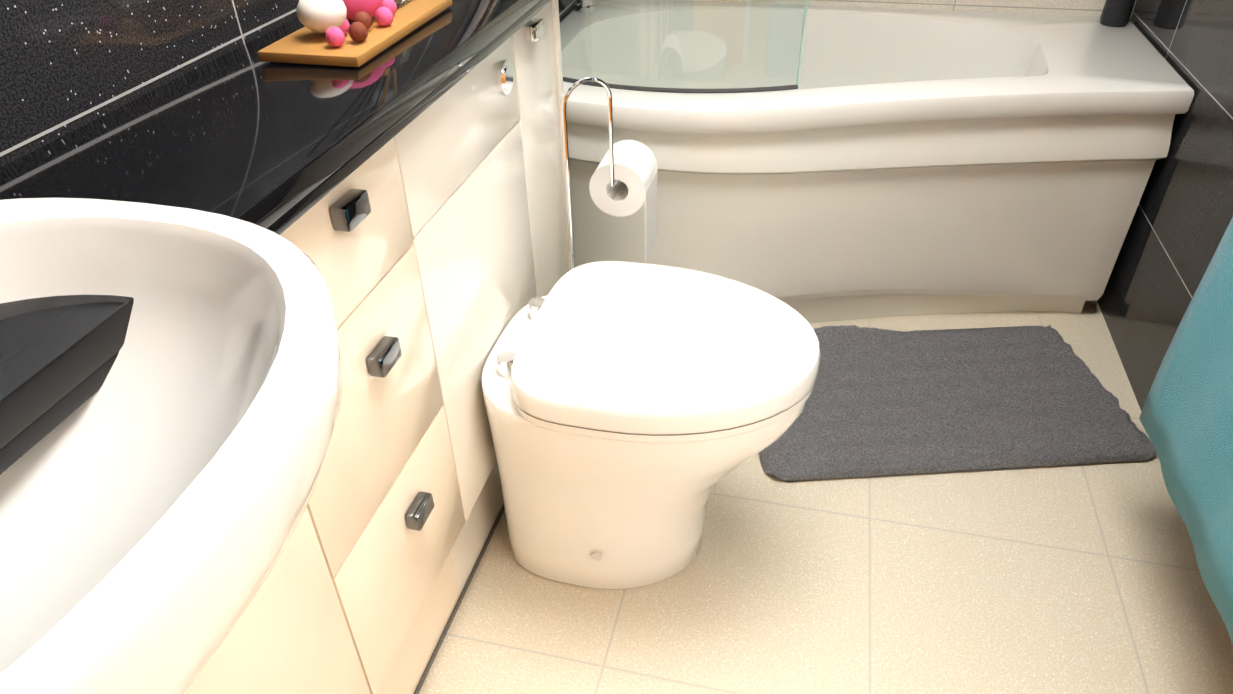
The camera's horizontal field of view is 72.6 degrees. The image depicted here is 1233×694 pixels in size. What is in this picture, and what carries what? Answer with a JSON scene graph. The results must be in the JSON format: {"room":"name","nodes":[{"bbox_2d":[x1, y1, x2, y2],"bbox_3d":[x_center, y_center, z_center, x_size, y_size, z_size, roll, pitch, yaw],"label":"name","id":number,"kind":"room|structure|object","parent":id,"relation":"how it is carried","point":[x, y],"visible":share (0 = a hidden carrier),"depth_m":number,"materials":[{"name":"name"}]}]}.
{"room":"bathroom","nodes":[
{"label":"bathroom","id":0,"kind":"room"},
{"bbox_2d":[0,0,576,166],"bbox_3d":[-0.434,-0.760,1.127,0.100,2.250,3.020,7,37,12],"label":"wall","id":1,"kind":"structure","parent":0,"point":[67,66],"depth_m":0.82,"materials":[{"name":"tile"}]},
{"bbox_2d":[419,300,1232,693],"bbox_3d":[0.329,0.262,1.650,1.620,0.050,3.020,7,37,12],"label":"floor","id":2,"kind":"structure","parent":0,"point":[1081,578],"depth_m":1.39,"materials":[{"name":"tile"}]},
{"bbox_2d":[0,0,570,693],"bbox_3d":[-0.364,0.176,1.030,0.300,0.848,1.582,7,37,12],"label":"bathroom vanity","id":3,"kind":"object","parent":2,"relation":"on","point":[256,314],"depth_m":0.80,"materials":[{"name":"white wood"}]},
{"bbox_2d":[0,0,527,423],"bbox_3d":[-0.390,-0.178,0.777,0.266,0.025,1.582,7,37,12],"label":"countertop","id":4,"kind":"structure","parent":3,"relation":"on","point":[98,221],"depth_m":0.71,"materials":[{"name":"black stone"}]},
{"bbox_2d":[0,197,342,693],"bbox_3d":[-0.379,0.100,0.421,0.444,0.141,0.494,7,37,12],"label":"basin","id":5,"kind":"object","parent":4,"relation":"in","point":[171,380],"depth_m":0.48,"materials":[{"name":"white ceramic"}]},
{"bbox_2d":[257,0,452,66],"bbox_3d":[-0.317,-0.498,0.973,0.125,0.256,0.273,7,37,12],"label":"tray","id":6,"kind":"object","parent":4,"relation":"on","point":[351,33],"visible":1,"depth_m":0.96,"materials":[{"name":"brown wood"}]},
{"bbox_2d":[562,77,657,269],"bbox_3d":[-0.013,-0.152,1.557,0.154,0.740,0.226,7,37,12],"label":"toilet roll holder","id":7,"kind":"object","parent":2,"relation":"on","point":[623,181],"visible":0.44,"depth_m":1.46,"materials":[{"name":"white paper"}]},
{"bbox_2d":[482,261,820,589],"bbox_3d":[0.057,0.158,1.374,0.493,0.455,0.387,7,37,12],"label":"toilet","id":8,"kind":"object","parent":2,"relation":"on","point":[636,412],"visible":1,"depth_m":1.22,"materials":[{"name":"white ceramic"}]},
{"bbox_2d":[560,0,1193,322],"bbox_3d":[0.506,-0.499,2.042,1.414,0.710,0.841,7,37,12],"label":"bath","id":9,"kind":"object","parent":2,"relation":"on","point":[884,162],"visible":0.73,"depth_m":1.85,"materials":[{"name":"white ceramic"}]},
{"bbox_2d":[559,0,807,92],"bbox_3d":[0.042,-1.164,1.329,0.641,1.505,0.096,7,37,12],"label":"screen","id":10,"kind":"object","parent":9,"relation":"on","point":[689,90],"visible":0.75,"depth_m":1.70,"materials":[{"name":"clear glass"}]},
{"bbox_2d":[1100,0,1135,26],"bbox_3d":[1.210,-0.868,1.991,0.064,0.195,0.064,7,37,12],"label":"bottle","id":11,"kind":"object","parent":9,"relation":"on","point":[1116,13],"visible":1,"depth_m":2.01,"materials":[{"name":"grey"}]},
{"bbox_2d":[758,325,1156,481],"bbox_3d":[0.663,0.084,1.789,0.780,0.056,0.460,-3,36,-2],"label":"rug","id":12,"kind":"object","parent":2,"relation":"on","point":[882,402],"visible":0.81,"depth_m":1.75,"materials":[{"name":"grey fabric"}]},
{"bbox_2d":[694,0,1136,18],"bbox_3d":[0.673,-1.445,2.028,1.520,2.250,0.300,7,37,12],"label":"wall","id":13,"kind":"structure","parent":0,"point":[1079,7],"depth_m":2.17,"materials":[{"name":"beige tile"}]},
{"bbox_2d":[1097,0,1232,411],"bbox_3d":[1.007,-0.489,0.702,0.100,2.250,2.720,7,37,12],"label":"wall","id":14,"kind":"structure","parent":0,"point":[1182,218],"depth_m":1.72,"materials":[{"name":"tile"}]},
{"bbox_2d":[1139,217,1232,644],"bbox_3d":[0.872,-0.381,0.745,0.151,1.588,0.532,7,37,12],"label":"towel","id":15,"kind":"object","parent":14,"relation":"attached to","point":[1186,417],"visible":1,"depth_m":1.19,"materials":[{"name":"teal fabric"}]}
]}

